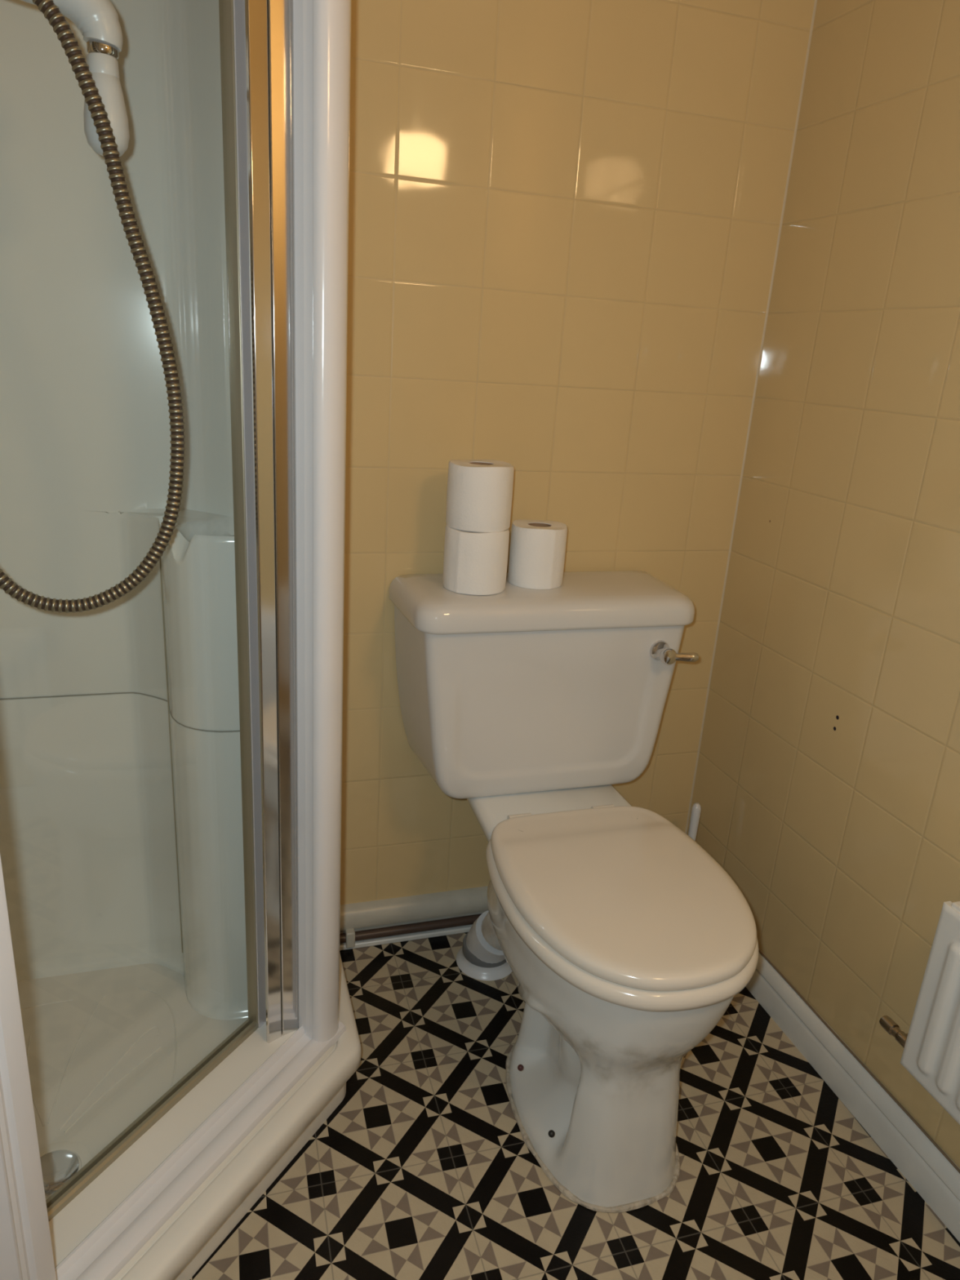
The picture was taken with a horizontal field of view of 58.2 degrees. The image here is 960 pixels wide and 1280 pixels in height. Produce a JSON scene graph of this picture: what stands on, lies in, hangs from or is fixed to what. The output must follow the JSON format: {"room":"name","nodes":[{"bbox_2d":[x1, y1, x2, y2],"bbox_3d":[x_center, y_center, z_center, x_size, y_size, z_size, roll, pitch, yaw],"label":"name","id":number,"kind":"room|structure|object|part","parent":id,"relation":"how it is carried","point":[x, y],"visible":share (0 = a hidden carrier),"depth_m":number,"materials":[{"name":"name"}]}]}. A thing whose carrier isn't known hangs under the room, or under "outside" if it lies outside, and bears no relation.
{"room":"bathroom","nodes":[
{"label":"bathroom","id":0,"kind":"room"},
{"bbox_2d":[190,932,959,1279],"bbox_3d":[0.060,1.028,0.686,1.760,0.060,2.600,-2,19,-17],"label":"floor","id":1,"kind":"structure","parent":0,"point":[424,1168],"depth_m":1.28,"materials":[{"name":"tile"}]},
{"bbox_2d":[17,952,361,1279],"bbox_3d":[-0.547,0.707,1.259,0.759,0.110,0.798,-2,19,-17],"label":"shower tray","id":2,"kind":"object","parent":1,"relation":"on","point":[103,1046],"visible":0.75,"depth_m":1.30,"materials":[{"name":"plastic"}]},
{"bbox_2d":[0,0,351,1279],"bbox_3d":[-0.405,-0.220,0.916,0.274,1.900,1.032,12,20,24],"label":"shower door frame","id":3,"kind":"structure","parent":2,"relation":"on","point":[285,64],"depth_m":1.08,"materials":[{"name":"white plastic"}]},
{"bbox_3d":[-0.590,-0.101,0.591,0.344,1.844,0.015,-2,19,-17],"label":"panel","id":4,"kind":"part","parent":3,"relation":"part of","materials":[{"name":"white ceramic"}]},
{"bbox_3d":[-0.448,-0.115,0.665,0.068,1.847,0.046,13,20,25],"label":"corner post","id":5,"kind":"part","parent":3,"relation":"part of","materials":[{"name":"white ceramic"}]},
{"bbox_3d":[-0.375,0.690,1.165,0.059,0.023,0.567,13,20,25],"label":"sill rail","id":6,"kind":"part","parent":3,"relation":"part of","materials":[{"name":"white plastic"}]},
{"bbox_3d":[-0.206,-0.244,1.100,0.073,1.847,0.057,14,21,29],"label":"corner post","id":7,"kind":"part","parent":3,"relation":"part of","materials":[{"name":"white plastic"}]},
{"bbox_2d":[456,910,511,980],"bbox_3d":[0.017,0.591,1.711,0.120,0.114,0.129,-2,19,-17],"label":"connector","id":8,"kind":"object","parent":1,"relation":"on","point":[477,958],"visible":0.57,"depth_m":1.68,"materials":[{"name":"white plastic"}]},
{"bbox_2d":[389,570,758,1213],"bbox_3d":[0.169,0.351,1.417,0.524,0.779,0.706,-2,19,-17],"label":"toilet","id":9,"kind":"object","parent":1,"relation":"on","point":[625,943],"visible":1,"depth_m":1.38,"materials":[{"name":"white ceramic"}]},
{"bbox_2d":[442,524,509,595],"bbox_3d":[-0.007,-0.141,1.458,0.108,0.105,0.110,-2,19,-17],"label":"toilet roll","id":10,"kind":"object","parent":9,"relation":"on","point":[475,563],"visible":0.75,"depth_m":1.41,"materials":[{"name":"white paper"}]},
{"bbox_2d":[445,459,514,532],"bbox_3d":[-0.001,-0.241,1.428,0.108,0.105,0.109,-2,19,-17],"label":"toilet roll","id":11,"kind":"object","parent":10,"relation":"on","point":[479,492],"visible":1,"depth_m":1.39,"materials":[{"name":"white paper"}]},
{"bbox_2d":[507,519,567,589],"bbox_3d":[0.101,-0.152,1.511,0.098,0.105,0.097,-2,19,-17],"label":"toilet roll","id":12,"kind":"object","parent":9,"relation":"on","point":[537,551],"visible":1,"depth_m":1.48,"materials":[{"name":"white paper"}]},
{"bbox_3d":[0.118,-0.073,1.528,0.524,0.052,0.205,-2,19,-17],"label":"cistern lid","id":13,"kind":"part","parent":9,"relation":"part of","materials":[{"name":"white ceramic"}]},
{"bbox_3d":[0.214,0.393,1.303,0.362,0.028,0.446,-2,19,-17],"label":"seat","id":14,"kind":"part","parent":9,"relation":"part of","materials":[{"name":"beige plastic"}]},
{"bbox_3d":[0.216,0.366,1.294,0.349,0.028,0.434,-2,19,-17],"label":"lid","id":15,"kind":"part","parent":9,"relation":"part of","materials":[{"name":"beige plastic"}]},
{"bbox_3d":[0.324,0.025,1.509,0.037,0.037,0.043,-2,19,-17],"label":"flush lever","id":16,"kind":"part","parent":9,"relation":"part of","materials":[{"name":"silver metal"}]},
{"bbox_3d":[0.354,0.030,1.501,0.054,0.018,0.018,1,19,-8],"label":"lever arm","id":17,"kind":"part","parent":9,"relation":"part of","materials":[{"name":"silver metal"}]},
{"bbox_2d":[687,802,701,840],"bbox_3d":[0.435,0.488,1.810,0.096,0.297,0.096,-2,19,-17],"label":"toilet brush","id":18,"kind":"object","parent":1,"relation":"on","point":[696,807],"visible":0.09,"depth_m":1.79,"materials":[{"name":"white plastic"}]},
{"bbox_2d":[340,0,814,904],"bbox_3d":[-0.236,-0.466,1.448,1.760,2.250,0.100,-2,19,-17],"label":"wall","id":19,"kind":"structure","parent":0,"point":[565,215],"depth_m":1.48,"materials":[{"name":"beige tile"}]},
{"bbox_2d":[0,0,248,1020],"bbox_3d":[-0.524,-0.208,0.975,0.655,1.936,0.698,-2,19,-17],"label":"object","id":20,"kind":"structure","parent":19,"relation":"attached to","point":[122,836],"depth_m":1.31,"materials":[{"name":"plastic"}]},
{"bbox_2d":[339,924,471,951],"bbox_3d":[0.079,0.603,1.850,0.800,0.012,0.018,-2,19,-17],"label":"trim","id":21,"kind":"structure","parent":19,"relation":"attached to","point":[463,929],"depth_m":1.77,"materials":[{"name":"paint"}]},
{"bbox_2d":[339,913,481,948],"bbox_3d":[-0.108,0.592,1.783,0.395,0.036,0.026,-2,19,-17],"label":"pipe","id":22,"kind":"object","parent":19,"relation":"attached to","point":[349,936],"visible":0.8,"depth_m":1.76,"materials":[{"name":"metal"}]},
{"bbox_2d":[339,885,488,933],"bbox_3d":[0.078,0.564,1.846,0.800,0.088,0.025,-2,19,-17],"label":"baseboard","id":23,"kind":"structure","parent":19,"relation":"attached to","point":[373,914],"depth_m":1.76,"materials":[{"name":"paint"}]},
{"bbox_2d":[684,0,817,833],"bbox_3d":[0.524,-0.516,1.620,0.003,2.170,0.003,-2,19,-17],"label":"trim","id":24,"kind":"structure","parent":19,"relation":"attached to","point":[815,1],"depth_m":1.63,"materials":[{"name":"tile"}]},
{"bbox_2d":[686,0,959,1168],"bbox_3d":[0.938,-0.081,0.523,0.100,2.250,2.500,-2,19,-17],"label":"wall","id":25,"kind":"structure","parent":0,"point":[827,785],"depth_m":1.39,"materials":[{"name":"beige tile"}]},
{"bbox_2d":[745,948,959,1242],"bbox_3d":[0.799,0.932,0.893,0.020,0.082,2.400,-2,19,-17],"label":"baseboard","id":26,"kind":"structure","parent":25,"relation":"attached to","point":[935,1180],"depth_m":1.40,"materials":[{"name":"paint"}]},
{"bbox_2d":[879,901,959,1124],"bbox_3d":[0.729,0.570,0.976,0.076,0.282,0.663,-2,19,-17],"label":"radiator","id":27,"kind":"object","parent":25,"relation":"attached to","point":[931,1054],"visible":1,"depth_m":1.18,"materials":[{"name":"metal"}]},
{"bbox_2d":[951,901,959,912],"bbox_3d":[0.743,0.450,0.907,0.046,0.010,0.586,-2,19,-17],"label":"grille","id":28,"kind":"object","parent":27,"relation":"attached to","point":[955,906],"depth_m":1.16,"materials":[{"name":"metal"}]},
{"bbox_3d":[-0.813,-0.539,0.842,0.036,1.000,0.024,-2,19,-17],"label":"riser rail","id":29,"kind":"object","parent":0,"visible":0},
{"bbox_2d":[20,0,129,156],"bbox_3d":[-0.586,-0.637,0.881,0.412,0.213,0.070,-2,19,-17],"label":"handset","id":30,"kind":"object","parent":29,"relation":"attached to","point":[97,20],"visible":0.91,"depth_m":0.93,"materials":[{"name":"white plastic"}]},
{"bbox_2d":[0,0,185,613],"bbox_3d":[-0.573,-0.400,0.938,0.452,0.780,0.116,2,19,-6],"label":"shower hose","id":31,"kind":"object","parent":30,"relation":"hanging from","point":[56,19],"visible":1,"depth_m":1.01,"materials":[{"name":"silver metal"}]}
]}

